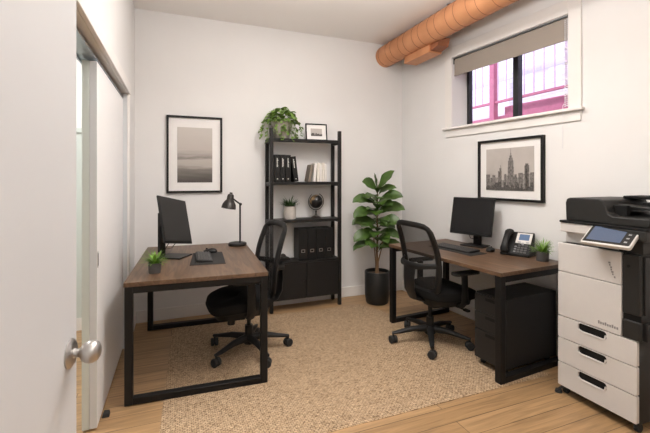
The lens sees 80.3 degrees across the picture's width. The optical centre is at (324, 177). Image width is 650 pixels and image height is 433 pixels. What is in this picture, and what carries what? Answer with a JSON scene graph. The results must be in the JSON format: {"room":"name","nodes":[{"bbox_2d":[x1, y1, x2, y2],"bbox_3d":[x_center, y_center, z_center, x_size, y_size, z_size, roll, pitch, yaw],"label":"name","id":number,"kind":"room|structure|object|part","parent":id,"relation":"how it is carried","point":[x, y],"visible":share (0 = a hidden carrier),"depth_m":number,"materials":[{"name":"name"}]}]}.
{"room":"office","nodes":[
{"label":"office","id":0,"kind":"room"},
{"bbox_2d":[76,0,134,311],"bbox_3d":[-0.905,-0.117,1.099,0.141,2.995,5.470,0,0,-21],"label":"wall","id":1,"kind":"structure","parent":0,"point":[116,18],"depth_m":2.91,"materials":[{"name":"white paint"}]},
{"bbox_2d":[0,0,101,432],"bbox_3d":[-0.531,0.349,0.613,0.110,2.038,0.800,0,0,-14],"label":"door","id":2,"kind":"structure","parent":1,"relation":"in","point":[39,350],"depth_m":0.80,"materials":[{"name":"paint"}]},
{"bbox_3d":[-0.595,0.435,0.964,0.062,0.055,0.055,0,0,-14],"label":"knob","id":3,"kind":"part","parent":2,"relation":"part of","materials":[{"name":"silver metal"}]},
{"bbox_2d":[82,60,88,430],"bbox_3d":[-1.490,0.364,2.588,0.035,2.007,1.080,0,0,-21],"label":"door","id":4,"kind":"structure","parent":1,"relation":"in","point":[85,63],"depth_m":2.08,"materials":[{"name":"grey paint"}]},
{"bbox_2d":[76,27,121,96],"bbox_3d":[-1.260,-0.662,1.999,0.092,0.045,2.345,0,0,-21],"label":"trim","id":5,"kind":"structure","parent":1,"relation":"attached to","point":[83,51],"depth_m":2.00,"materials":[{"name":"metal"}]},
{"bbox_2d":[76,0,130,276],"bbox_3d":[-1.175,0.305,2.032,0.022,2.150,2.485,0,0,-21],"label":"trim","id":6,"kind":"structure","parent":1,"relation":"attached to","point":[84,7],"depth_m":2.39,"materials":[{"name":"white wood"}]},
{"bbox_2d":[89,61,122,428],"bbox_3d":[-1.454,0.364,2.600,0.040,2.007,1.072,0,0,-21],"label":"door","id":7,"kind":"structure","parent":1,"relation":"in","point":[105,102],"depth_m":2.29,"materials":[{"name":"white paint"}]},
{"bbox_2d":[122,93,126,348],"bbox_3d":[-1.620,0.348,3.114,0.034,2.064,0.005,0,0,-21],"label":"trim","id":8,"kind":"structure","parent":1,"relation":"attached to","point":[124,95],"depth_m":3.11,"materials":[{"name":"grey"}]},
{"bbox_2d":[134,312,135,328],"bbox_3d":[-1.711,1.323,3.422,0.014,0.115,0.485,0,0,-21],"label":"baseboard","id":9,"kind":"structure","parent":1,"relation":"attached to","point":[134,312],"depth_m":3.58,"materials":[{"name":"white"}]},
{"bbox_2d":[76,8,401,310],"bbox_3d":[-1.368,-0.117,3.901,5.550,2.995,0.120,0,0,-22],"label":"wall","id":10,"kind":"structure","parent":0,"point":[235,73],"depth_m":4.09,"materials":[{"name":"white paint"}]},
{"bbox_2d":[166,115,221,192],"bbox_3d":[-1.299,-0.234,3.848,0.528,0.762,0.028,0,0,-22],"label":"wall picture","id":11,"kind":"object","parent":10,"relation":"attached to","point":[193,143],"visible":1,"depth_m":3.84},
{"bbox_2d":[177,127,211,182],"bbox_3d":[-1.299,-0.229,3.848,0.332,0.548,0.001,0,0,-22],"label":"print","id":12,"kind":"object","parent":11,"relation":"attached to","point":[194,144],"depth_m":3.85},
{"bbox_2d":[135,281,401,322],"bbox_3d":[-0.430,1.323,4.202,2.965,0.115,0.016,0,0,-22],"label":"baseboard","id":13,"kind":"structure","parent":10,"relation":"attached to","point":[195,309],"depth_m":3.86,"materials":[{"name":"white wood"}]},
{"bbox_2d":[133,0,455,44],"bbox_3d":[-0.247,-1.675,1.430,5.800,0.120,5.540,0,0,-22],"label":"ceiling","id":14,"kind":"structure","parent":0,"point":[370,21],"depth_m":3.76,"materials":[{"name":"white paint"}]},
{"bbox_2d":[376,0,518,66],"bbox_3d":[1.684,-1.429,2.306,0.287,0.327,5.100,0,0,-22],"label":"ventilation duct","id":15,"kind":"object","parent":14,"relation":"hanging from","point":[427,39],"visible":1,"depth_m":3.73,"materials":[{"name":"orange metal"}]},
{"bbox_2d":[76,290,649,432],"bbox_3d":[-0.247,1.430,1.430,5.800,0.100,5.540,0,0,-22],"label":"floor","id":16,"kind":"structure","parent":0,"point":[534,405],"depth_m":2.31,"materials":[{"name":"brown wood"}]},
{"bbox_2d":[102,410,109,417],"bbox_3d":[-1.270,1.367,2.233,0.039,0.026,0.044,0,0,-22],"label":"floor guide","id":17,"kind":"object","parent":16,"relation":"on","point":[106,413],"visible":1,"depth_m":2.22,"materials":[{"name":"black rubber"}]},
{"bbox_2d":[265,128,340,313],"bbox_3d":[-0.227,0.433,4.138,0.790,1.885,0.235,0,0,-22],"label":"shelf unit","id":18,"kind":"object","parent":16,"relation":"on","point":[307,278],"visible":0.76,"depth_m":4.09,"materials":[{"name":"black metal"}]},
{"bbox_3d":[-0.615,0.486,4.091,0.034,1.780,0.034,0,0,-22],"label":"post","id":19,"kind":"part","parent":18,"relation":"part of","materials":[{"name":"black metal"}]},
{"bbox_3d":[-0.545,0.433,3.916,0.034,1.885,0.034,0,0,-22],"label":"post","id":20,"kind":"part","parent":18,"relation":"part of","materials":[{"name":"black metal"}]},
{"bbox_2d":[273,154,279,181],"bbox_3d":[-0.515,-0.100,4.025,0.056,0.283,0.151,0,0,-22],"label":"binder","id":21,"kind":"object","parent":18,"relation":"on","point":[276,158],"visible":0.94,"depth_m":3.96,"materials":[{"name":"black plastic"}]},
{"bbox_2d":[258,107,303,142],"bbox_3d":[-0.463,-0.545,4.053,0.481,0.400,0.309,0,0,-19],"label":"potted plant","id":22,"kind":"object","parent":18,"relation":"on","point":[282,127],"visible":0.98,"depth_m":3.97,"materials":[{"name":"plant"}]},
{"bbox_3d":[-0.455,-0.492,4.027,0.419,0.237,0.183,0,0,-22],"label":"stem","id":23,"kind":"part","parent":22,"relation":"part of","materials":[{"name":"green plant"}]},
{"bbox_3d":[-0.458,-0.497,4.049,0.224,0.178,0.224,0,0,-22],"label":"pot","id":24,"kind":"part","parent":22,"relation":"part of","materials":[{"name":"ceramic"}]},
{"bbox_2d":[280,155,285,181],"bbox_3d":[-0.461,-0.100,4.047,0.056,0.283,0.151,0,0,-22],"label":"binder","id":25,"kind":"object","parent":18,"relation":"on","point":[282,157],"visible":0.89,"depth_m":3.98,"materials":[{"name":"black plastic"}]},
{"bbox_2d":[280,253,289,260],"bbox_3d":[-0.430,0.831,4.060,0.120,0.068,0.050,0,0,-22],"label":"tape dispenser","id":26,"kind":"object","parent":18,"relation":"on","point":[283,256],"visible":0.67,"depth_m":4.04,"materials":[{"name":"black plastic"}]},
{"bbox_2d":[278,195,297,219],"bbox_3d":[-0.377,0.304,4.079,0.278,0.258,0.271,0,0,-22],"label":"potted plant","id":27,"kind":"object","parent":18,"relation":"on","point":[289,209],"visible":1,"depth_m":4.03,"materials":[{"name":"green plant"}]},
{"bbox_3d":[-0.374,0.366,4.082,0.134,0.135,0.134,0,0,-22],"label":"pot","id":28,"kind":"part","parent":27,"relation":"part of","materials":[{"name":"white ceramic"}]},
{"bbox_2d":[286,155,290,181],"bbox_3d":[-0.408,-0.099,4.068,0.054,0.281,0.151,0,0,-22],"label":"binder","id":29,"kind":"object","parent":18,"relation":"on","point":[288,157],"visible":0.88,"depth_m":4.00,"materials":[{"name":"black plastic"}]},
{"bbox_3d":[-0.360,1.073,3.986,0.357,0.369,0.016,0,0,-22],"label":"door","id":30,"kind":"part","parent":18,"relation":"part of","materials":[{"name":"black wood"}]},
{"bbox_2d":[291,156,298,181],"bbox_3d":[-0.342,-0.094,4.094,0.084,0.270,0.151,0,0,-22],"label":"binder","id":31,"kind":"object","parent":18,"relation":"on","point":[294,173],"visible":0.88,"depth_m":4.03,"materials":[{"name":"black plastic"}]},
{"bbox_2d":[294,227,306,259],"bbox_3d":[-0.261,0.702,4.140,0.097,0.325,0.175,0,0,-22],"label":"box file","id":32,"kind":"object","parent":18,"relation":"on","point":[300,233],"visible":1,"depth_m":4.07,"materials":[{"name":"black cardboard"}]},
{"bbox_2d":[305,164,312,181],"bbox_3d":[-0.174,-0.052,4.162,0.059,0.185,0.130,0,0,-22],"label":"book","id":33,"kind":"object","parent":18,"relation":"on","point":[308,175],"visible":1,"depth_m":4.12,"materials":[{"name":"beige paper"}]},
{"bbox_2d":[303,227,315,258],"bbox_3d":[-0.169,0.702,4.178,0.097,0.325,0.175,0,0,-22],"label":"box file","id":34,"kind":"object","parent":18,"relation":"on","point":[311,232],"visible":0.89,"depth_m":4.10,"materials":[{"name":"black cardboard"}]},
{"bbox_2d":[310,163,316,181],"bbox_3d":[-0.130,-0.059,4.179,0.046,0.201,0.130,0,0,-22],"label":"book","id":35,"kind":"object","parent":18,"relation":"on","point":[313,177],"visible":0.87,"depth_m":4.12,"materials":[{"name":"white paper"}]},
{"bbox_2d":[305,123,326,139],"bbox_3d":[-0.094,-0.503,4.226,0.245,0.188,0.042,0,0,-19],"label":"photo frame","id":36,"kind":"object","parent":18,"relation":"on","point":[313,131],"visible":0.81,"depth_m":4.22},
{"bbox_2d":[311,128,321,135],"bbox_3d":[-0.094,-0.501,4.226,0.130,0.083,0.021,0,0,-22],"label":"print","id":37,"kind":"object","parent":36,"relation":"attached to","point":[314,131],"depth_m":4.23},
{"bbox_2d":[308,194,323,217],"bbox_3d":[-0.097,0.301,4.198,0.148,0.264,0.148,0,0,18],"label":"globe","id":38,"kind":"object","parent":18,"relation":"on","point":[315,201],"visible":1,"depth_m":4.16,"materials":[{"name":"black metal"}]},
{"bbox_2d":[316,163,319,181],"bbox_3d":[-0.095,-0.061,4.194,0.032,0.205,0.130,0,0,-22],"label":"book","id":39,"kind":"object","parent":18,"relation":"on","point":[318,164],"visible":0.52,"depth_m":4.13,"materials":[{"name":"beige paper"}]},
{"bbox_2d":[313,226,324,258],"bbox_3d":[-0.076,0.702,4.215,0.097,0.325,0.175,0,0,-22],"label":"box file","id":40,"kind":"object","parent":18,"relation":"on","point":[320,231],"visible":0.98,"depth_m":4.13,"materials":[{"name":"black cardboard"}]},
{"bbox_2d":[319,163,321,181],"bbox_3d":[-0.070,-0.058,4.204,0.026,0.198,0.130,0,0,-22],"label":"book","id":41,"kind":"object","parent":18,"relation":"on","point":[320,175],"visible":0.46,"depth_m":4.14,"materials":[{"name":"white paper"}]},
{"bbox_3d":[-0.025,1.073,4.120,0.357,0.369,0.016,0,0,-22],"label":"door","id":42,"kind":"part","parent":18,"relation":"part of","materials":[{"name":"black wood"}]},
{"bbox_2d":[322,163,324,181],"bbox_3d":[-0.042,-0.061,4.215,0.030,0.205,0.130,0,0,-22],"label":"book","id":43,"kind":"object","parent":18,"relation":"on","point":[323,164],"visible":0.49,"depth_m":4.16,"materials":[{"name":"beige paper"}]},
{"bbox_2d":[325,164,326,181],"bbox_3d":[-0.015,-0.053,4.225,0.024,0.190,0.130,0,0,-22],"label":"book","id":44,"kind":"object","parent":18,"relation":"on","point":[325,164],"visible":0.44,"depth_m":4.17,"materials":[{"name":"white paper"}]},
{"bbox_2d":[320,226,332,257],"bbox_3d":[0.013,0.702,4.250,0.088,0.325,0.175,0,0,-22],"label":"box file","id":45,"kind":"object","parent":18,"relation":"on","point":[328,230],"visible":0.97,"depth_m":4.17,"materials":[{"name":"black cardboard"}]},
{"bbox_3d":[0.087,0.486,4.372,0.034,1.780,0.034,0,0,-22],"label":"post","id":46,"kind":"part","parent":18,"relation":"part of","materials":[{"name":"black metal"}]},
{"bbox_3d":[0.157,0.433,4.196,0.034,1.885,0.034,0,0,-22],"label":"post","id":47,"kind":"part","parent":18,"relation":"part of","materials":[{"name":"black metal"}]},
{"bbox_2d":[160,304,550,432],"bbox_3d":[0.045,1.378,3.119,2.544,0.004,1.920,0,0,-22],"label":"area rug","id":48,"kind":"object","parent":16,"relation":"on","point":[341,369],"visible":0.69,"depth_m":2.71,"materials":[{"name":"carpet"}]},
{"bbox_2d":[123,243,267,406],"bbox_3d":[-0.999,1.004,3.050,0.875,0.745,1.270,0,0,-19],"label":"desk","id":49,"kind":"object","parent":48,"relation":"on","point":[242,266],"visible":0.78,"depth_m":2.54,"materials":[{"name":"brown wood"}]},
{"bbox_2d":[137,250,167,273],"bbox_3d":[-1.140,0.553,2.562,0.205,0.155,0.196,0,0,-22],"label":"potted plant","id":50,"kind":"object","parent":49,"relation":"on","point":[154,265],"visible":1,"depth_m":2.54,"materials":[{"name":"green plant"}]},
{"bbox_3d":[-1.133,0.597,2.562,0.084,0.068,0.084,0,0,-22],"label":"pot","id":51,"kind":"part","parent":50,"relation":"part of","materials":[{"name":"grey concrete"}]},
{"bbox_2d":[156,195,191,259],"bbox_3d":[-1.218,0.380,3.035,0.210,0.501,0.434,0,0,9],"label":"monitor","id":52,"kind":"object","parent":49,"relation":"on","point":[173,223],"visible":0.91,"depth_m":3.03,"materials":[{"name":"black plastic"}]},
{"bbox_3d":[-1.194,1.017,3.624,0.867,0.718,0.050,0,0,-19],"label":"leg frame","id":53,"kind":"part","parent":49,"relation":"part of","materials":[{"name":"black metal"}]},
{"bbox_2d":[190,252,225,265],"bbox_3d":[-0.917,0.629,3.028,0.252,0.003,0.472,0,0,-16],"label":"desk mat","id":54,"kind":"object","parent":49,"relation":"on","point":[218,258],"visible":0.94,"depth_m":2.93,"materials":[{"name":"rubber"}]},
{"bbox_2d":[196,251,212,262],"bbox_3d":[-0.956,0.617,3.037,0.118,0.022,0.360,0,0,-20],"label":"keyboard","id":55,"kind":"object","parent":54,"relation":"on","point":[201,256],"visible":1,"depth_m":2.97,"materials":[{"name":"black plastic"}]},
{"bbox_2d":[204,248,216,252],"bbox_3d":[-0.967,0.609,3.248,0.116,0.038,0.068,0,0,-2],"label":"mouse","id":56,"kind":"object","parent":54,"relation":"on","point":[211,250],"visible":0.91,"depth_m":3.23,"materials":[{"name":"black plastic"}]},
{"bbox_2d":[221,192,246,246],"bbox_3d":[-0.851,0.382,3.596,0.234,0.498,0.168,0,0,-22],"label":"desk lamp","id":57,"kind":"object","parent":49,"relation":"on","point":[229,203],"visible":1,"depth_m":3.56,"materials":[{"name":"black metal"}]},
{"bbox_3d":[-0.892,0.215,3.561,0.133,0.165,0.133,0,0,-22],"label":"lamp shade","id":58,"kind":"part","parent":57,"relation":"part of","materials":[{"name":"black metal"}]},
{"bbox_2d":[205,219,292,367],"bbox_3d":[-0.589,0.863,3.059,0.673,1.025,0.678,0,0,-28],"label":"office chair","id":59,"kind":"object","parent":48,"relation":"on","point":[230,303],"visible":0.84,"depth_m":2.99,"materials":[{"name":"black fabric"}]},
{"bbox_3d":[-0.776,1.269,3.121,0.297,0.071,0.057,0,0,18],"label":"leg","id":60,"kind":"part","parent":59,"relation":"part of","materials":[{"name":"black plastic"}]},
{"bbox_3d":[-0.712,1.269,2.921,0.057,0.071,0.297,0,0,36],"label":"leg","id":61,"kind":"part","parent":59,"relation":"part of","materials":[{"name":"black plastic"}]},
{"bbox_3d":[-0.716,1.081,2.940,0.056,0.070,0.056,0,0,-28],"label":"tension knob","id":62,"kind":"part","parent":59,"relation":"part of","materials":[{"name":"black plastic"}]},
{"bbox_3d":[-0.669,0.960,3.032,0.504,0.134,0.516,0,0,-28],"label":"seat","id":63,"kind":"part","parent":59,"relation":"part of","materials":[{"name":"black fabric"}]},
{"bbox_3d":[-0.558,0.899,2.834,0.065,0.278,0.154,0,0,-28],"label":"armrest","id":64,"kind":"part","parent":59,"relation":"part of","materials":[{"name":"black plastic"}]},
{"bbox_3d":[-0.502,1.269,2.921,0.057,0.071,0.297,0,0,-36],"label":"leg","id":65,"kind":"part","parent":59,"relation":"part of","materials":[{"name":"black plastic"}]},
{"bbox_3d":[-0.437,1.269,3.120,0.297,0.071,0.057,0,0,-18],"label":"leg","id":66,"kind":"part","parent":59,"relation":"part of","materials":[{"name":"black plastic"}]},
{"bbox_3d":[-0.438,0.648,3.154,0.129,0.535,0.450,0,0,-28],"label":"backrest","id":67,"kind":"part","parent":59,"relation":"part of","materials":[{"name":"black fabric"}]},
{"bbox_3d":[-0.433,0.648,3.156,0.163,0.595,0.523,0,0,-28],"label":"backrest frame","id":68,"kind":"part","parent":59,"relation":"part of","materials":[{"name":"black plastic"}]},
{"bbox_2d":[388,220,479,359],"bbox_3d":[0.896,0.863,3.270,0.704,1.025,0.683,0,0,-23],"label":"office chair","id":69,"kind":"object","parent":48,"relation":"on","point":[424,282],"visible":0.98,"depth_m":3.12,"materials":[{"name":"black fabric"}]},
{"bbox_3d":[0.708,1.269,3.230,0.297,0.071,0.057,0,0,-6],"label":"leg","id":70,"kind":"part","parent":69,"relation":"part of","materials":[{"name":"black plastic"}]},
{"bbox_3d":[0.816,1.269,3.411,0.057,0.071,0.297,0,0,-23],"label":"leg","id":71,"kind":"part","parent":69,"relation":"part of","materials":[{"name":"black plastic"}]},
{"bbox_3d":[0.753,0.648,3.192,0.129,0.535,0.450,0,0,-23],"label":"backrest","id":72,"kind":"part","parent":69,"relation":"part of","materials":[{"name":"black fabric"}]},
{"bbox_3d":[0.749,0.648,3.190,0.163,0.595,0.523,0,0,-23],"label":"backrest frame","id":73,"kind":"part","parent":69,"relation":"part of","materials":[{"name":"black plastic"}]},
{"bbox_3d":[0.848,1.269,3.073,0.057,0.071,0.297,0,0,12],"label":"leg","id":74,"kind":"part","parent":69,"relation":"part of","materials":[{"name":"black plastic"}]},
{"bbox_3d":[1.019,1.269,3.366,0.297,0.071,0.057,0,0,-42],"label":"leg","id":75,"kind":"part","parent":69,"relation":"part of","materials":[{"name":"black plastic"}]},
{"bbox_3d":[0.995,0.960,3.293,0.504,0.134,0.516,0,0,-23],"label":"seat","id":76,"kind":"part","parent":69,"relation":"part of","materials":[{"name":"black fabric"}]},
{"bbox_3d":[1.040,1.269,3.158,0.297,0.071,0.057,0,0,30],"label":"leg","id":77,"kind":"part","parent":69,"relation":"part of","materials":[{"name":"black plastic"}]},
{"bbox_3d":[1.077,0.899,3.082,0.065,0.278,0.154,0,0,-23],"label":"armrest","id":78,"kind":"part","parent":69,"relation":"part of","materials":[{"name":"black plastic"}]},
{"bbox_2d":[389,239,559,384],"bbox_3d":[1.212,1.004,3.276,0.720,0.745,1.265,0,0,-26],"label":"desk","id":79,"kind":"object","parent":48,"relation":"on","point":[505,268],"visible":0.8,"depth_m":2.78,"materials":[{"name":"brown wood"}]},
{"bbox_3d":[0.947,1.017,3.818,0.712,0.718,0.050,0,0,-26],"label":"leg frame","id":80,"kind":"part","parent":79,"relation":"part of","materials":[{"name":"black metal"}]},
{"bbox_2d":[439,247,486,255],"bbox_3d":[1.162,0.629,3.376,0.250,0.003,0.510,0,0,-22],"label":"desk mat","id":81,"kind":"object","parent":79,"relation":"on","point":[455,251],"visible":0.49,"depth_m":3.25,"materials":[{"name":"rubber"}]},
{"bbox_2d":[438,242,479,252],"bbox_3d":[1.159,0.617,3.423,0.135,0.022,0.420,0,0,-28],"label":"keyboard","id":82,"kind":"object","parent":81,"relation":"on","point":[443,245],"visible":0.95,"depth_m":3.37,"materials":[{"name":"black plastic"}]},
{"bbox_2d":[450,197,495,247],"bbox_3d":[1.391,0.407,3.578,0.183,0.448,0.412,0,0,-40],"label":"monitor","id":83,"kind":"object","parent":79,"relation":"on","point":[470,216],"visible":1,"depth_m":3.54,"materials":[{"name":"black plastic"}]},
{"bbox_2d":[486,246,494,251],"bbox_3d":[1.426,0.612,3.320,0.068,0.038,0.116,0,0,38],"label":"mouse","id":84,"kind":"object","parent":79,"relation":"on","point":[488,249],"visible":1,"depth_m":3.28,"materials":[{"name":"black plastic"}]},
{"bbox_2d":[500,229,535,257],"bbox_3d":[1.576,0.529,3.175,0.242,0.205,0.225,0,0,44],"label":"desk phone","id":85,"kind":"object","parent":79,"relation":"on","point":[520,244],"visible":0.99,"depth_m":3.14,"materials":[{"name":"black plastic"}]},
{"bbox_3d":[1.477,1.017,2.734,0.712,0.718,0.050,0,0,-26],"label":"leg frame","id":86,"kind":"part","parent":79,"relation":"part of","materials":[{"name":"black metal"}]},
{"bbox_2d":[530,237,553,261],"bbox_3d":[1.651,0.544,2.939,0.208,0.175,0.210,0,0,-44],"label":"potted plant","id":87,"kind":"object","parent":79,"relation":"on","point":[542,251],"visible":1,"depth_m":2.91,"materials":[{"name":"green plant"}]},
{"bbox_3d":[1.656,0.593,2.933,0.094,0.076,0.094,0,0,-22],"label":"pot","id":88,"kind":"part","parent":87,"relation":"part of","materials":[{"name":"grey concrete"}]},
{"bbox_2d":[475,282,555,372],"bbox_3d":[1.429,1.111,2.890,0.562,0.530,0.262,0,0,-26],"label":"drawer pedestal","id":89,"kind":"object","parent":48,"relation":"on","point":[530,309],"visible":0.78,"depth_m":2.79,"materials":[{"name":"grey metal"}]},
{"bbox_3d":[1.194,0.881,2.735,0.004,0.022,0.136,0,0,-26],"label":"handle","id":90,"kind":"part","parent":89,"relation":"part of","materials":[{"name":"black metal"}]},
{"bbox_3d":[1.194,1.013,2.735,0.004,0.022,0.136,0,0,-26],"label":"handle","id":91,"kind":"part","parent":89,"relation":"part of","materials":[{"name":"black metal"}]},
{"bbox_3d":[1.194,1.139,2.735,0.004,0.022,0.136,0,0,-26],"label":"handle","id":92,"kind":"part","parent":89,"relation":"part of","materials":[{"name":"black metal"}]},
{"bbox_3d":[1.185,0.920,2.772,0.018,0.128,0.258,0,0,-26],"label":"drawer","id":93,"kind":"part","parent":89,"relation":"part of","materials":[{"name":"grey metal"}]},
{"bbox_3d":[1.185,1.049,2.772,0.018,0.122,0.258,0,0,-26],"label":"drawer","id":94,"kind":"part","parent":89,"relation":"part of","materials":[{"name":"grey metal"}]},
{"bbox_3d":[1.185,1.221,2.772,0.018,0.214,0.258,0,0,-26],"label":"drawer","id":95,"kind":"part","parent":89,"relation":"part of","materials":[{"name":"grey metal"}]},
{"bbox_2d":[352,170,404,305],"bbox_3d":[0.579,0.647,4.224,0.458,1.467,0.480,0,0,43],"label":"potted plant","id":96,"kind":"object","parent":16,"relation":"on","point":[377,280],"visible":0.99,"depth_m":4.21,"materials":[{"name":"green plant"}]},
{"bbox_3d":[0.578,1.204,4.273,0.276,0.352,0.276,0,0,-22],"label":"pot","id":97,"kind":"part","parent":96,"relation":"part of","materials":[{"name":"black ceramic"}]},
{"bbox_3d":[0.584,0.555,4.268,0.123,1.031,0.043,0,0,-17],"label":"stem","id":98,"kind":"part","parent":96,"relation":"part of","materials":[{"name":"brown plant"}]},
{"bbox_2d":[555,195,649,432],"bbox_3d":[1.769,0.744,2.316,0.627,1.272,0.552,0,0,-22],"label":"photocopier","id":99,"kind":"object","parent":16,"relation":"on","point":[604,258],"visible":1,"depth_m":2.22,"materials":[{"name":"white plastic"}]},
{"bbox_3d":[1.578,0.735,2.307,0.022,0.279,0.375,0,0,-22],"label":"door","id":100,"kind":"part","parent":99,"relation":"part of","materials":[{"name":"white plastic"}]},
{"bbox_3d":[1.593,0.946,2.271,0.022,0.134,0.451,0,0,-22],"label":"paper drawer","id":101,"kind":"part","parent":99,"relation":"part of","materials":[{"name":"white plastic"}]},
{"bbox_3d":[1.593,1.093,2.271,0.022,0.150,0.451,0,0,-22],"label":"paper drawer","id":102,"kind":"part","parent":99,"relation":"part of","materials":[{"name":"white plastic"}]},
{"bbox_3d":[1.593,1.246,2.271,0.022,0.147,0.451,0,0,-22],"label":"paper drawer","id":103,"kind":"part","parent":99,"relation":"part of","materials":[{"name":"white plastic"}]},
{"bbox_3d":[1.827,0.275,2.333,0.507,0.014,0.490,0,0,-22],"label":"scanner lid","id":104,"kind":"part","parent":99,"relation":"part of","materials":[{"name":"plastic"}]},
{"bbox_3d":[1.591,0.317,2.147,0.129,0.085,0.230,0,0,-29],"label":"panel","id":105,"kind":"part","parent":99,"relation":"part of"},
{"bbox_3d":[1.595,0.326,2.149,0.179,0.108,0.260,0,0,-22],"label":"control panel","id":106,"kind":"part","parent":99,"relation":"part of","materials":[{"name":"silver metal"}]},
{"bbox_2d":[617,203,649,209],"bbox_3d":[1.905,0.170,2.214,0.280,0.028,0.260,0,0,-22],"label":"tray","id":107,"kind":"object","parent":99,"relation":"on","point":[632,206],"depth_m":2.24,"materials":[{"name":"black plastic"}]},
{"bbox_3d":[1.911,0.649,2.132,0.450,0.449,0.024,0,0,-22],"label":"panel","id":108,"kind":"part","parent":99,"relation":"part of","materials":[{"name":"black plastic"}]},
{"bbox_2d":[402,0,649,339],"bbox_3d":[2.262,-0.117,2.380,0.260,2.995,5.470,0,0,-26],"label":"wall","id":109,"kind":"structure","parent":0,"point":[605,153],"depth_m":3.04,"materials":[{"name":"white paint"}]},
{"bbox_2d":[402,281,556,354],"bbox_3d":[2.113,1.323,2.371,0.016,0.115,5.285,0,0,-26],"label":"baseboard","id":110,"kind":"structure","parent":109,"relation":"attached to","point":[471,315],"depth_m":3.81,"materials":[{"name":"white"}]},
{"bbox_2d":[467,55,521,123],"bbox_3d":[1.790,-0.885,3.557,0.065,0.720,1.200,0,0,-26],"label":"window","id":111,"kind":"structure","parent":109,"relation":"in","point":[517,61],"depth_m":3.56,"materials":[{"name":"black metal"}]},
{"bbox_2d":[453,15,567,75],"bbox_3d":[1.618,-1.149,3.473,0.062,0.191,1.196,0,0,-26],"label":"roller blind","id":112,"kind":"object","parent":109,"relation":"attached to","point":[550,33],"visible":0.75,"depth_m":3.35,"materials":[{"name":"beige fabric"}]},
{"bbox_2d":[562,18,567,148],"bbox_3d":[1.815,-0.715,2.917,0.051,0.990,0.027,0,0,-26],"label":"chain","id":113,"kind":"object","parent":112,"relation":"hanging from","point":[565,79],"visible":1,"depth_m":2.92,"materials":[{"name":"white plastic"}]},
{"bbox_2d":[478,135,545,202],"bbox_3d":[1.611,-0.073,3.376,0.034,0.548,0.655,0,0,-26],"label":"wall picture","id":114,"kind":"object","parent":109,"relation":"attached to","point":[509,169],"visible":0.98,"depth_m":3.34},
{"bbox_2d":[486,146,533,190],"bbox_3d":[1.610,-0.077,3.375,0.042,0.374,0.480,0,0,-22],"label":"print","id":115,"kind":"object","parent":114,"relation":"attached to","point":[508,168],"depth_m":3.36},
{"bbox_2d":[445,0,581,127],"bbox_3d":[1.582,-0.930,3.456,0.020,0.850,1.390,0,0,-26],"label":"trim","id":116,"kind":"structure","parent":109,"relation":"attached to","point":[573,8],"depth_m":3.07,"materials":[{"name":"white wood"}]},
{"bbox_2d":[442,106,584,137],"bbox_3d":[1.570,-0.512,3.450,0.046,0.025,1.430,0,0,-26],"label":"trim","id":117,"kind":"structure","parent":109,"relation":"attached to","point":[578,108],"depth_m":3.25,"materials":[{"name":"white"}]},
{"bbox_3d":[-2.891,-0.118,0.365,0.100,2.995,5.320,0,0,-22],"label":"wall","id":118,"kind":"structure","parent":0,"visible":0},
{"bbox_2d":[76,128,81,317],"bbox_3d":[-2.886,0.407,3.214,2.020,1.715,0.030,0,0,-22],"label":"trim","id":119,"kind":"structure","parent":118,"relation":"attached to","point":[78,130],"depth_m":3.48,"materials":[{"name":"grey paint"}]},
{"bbox_2d":[76,318,81,330],"bbox_3d":[-2.889,1.323,3.221,2.020,0.115,0.016,0,0,-22],"label":"baseboard","id":120,"kind":"structure","parent":118,"relation":"attached to","point":[78,320],"depth_m":3.48,"materials":[{"name":"white"}]},
{"label":"outside","id":121,"kind":"structure","parent":0,"visible":0},
{"bbox_3d":[2.696,1.580,4.306,1.600,0.200,10.000,0,0,-22],"label":"ground","id":122,"kind":"structure","parent":121,"visible":0},
{"bbox_2d":[473,41,567,120],"bbox_3d":[2.456,-0.370,5.448,0.080,3.700,5.300,0,0,-22],"label":"railing","id":123,"kind":"object","parent":122,"relation":"on","point":[494,100],"visible":0.23,"depth_m":5.45,"materials":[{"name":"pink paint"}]},
{"bbox_3d":[2.423,-0.370,5.532,0.080,3.700,0.080,0,0,-22],"label":"post","id":124,"kind":"part","parent":123,"relation":"part of","materials":[{"name":"pink metal"}]},
{"bbox_3d":[2.456,-1.075,5.448,0.040,0.030,5.300,0,0,-22],"label":"rail","id":125,"kind":"part","parent":123,"relation":"part of","materials":[{"name":"pink metal"}]},
{"bbox_2d":[473,95,567,122],"bbox_3d":[2.869,0.230,5.182,0.330,2.500,5.500,0,0,-22],"label":"parapet","id":126,"kind":"object","parent":122,"relation":"on","point":[553,103],"visible":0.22,"depth_m":4.99,"materials":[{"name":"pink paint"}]},
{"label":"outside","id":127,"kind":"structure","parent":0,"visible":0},
{"bbox_2d":[473,41,567,120],"bbox_3d":[3.532,-1.120,4.639,0.200,5.400,10.000,0,0,-22],"label":"wall","id":128,"kind":"structure","parent":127,"point":[483,112],"depth_m":5.70,"materials":[{"name":"paint"}]}
]}

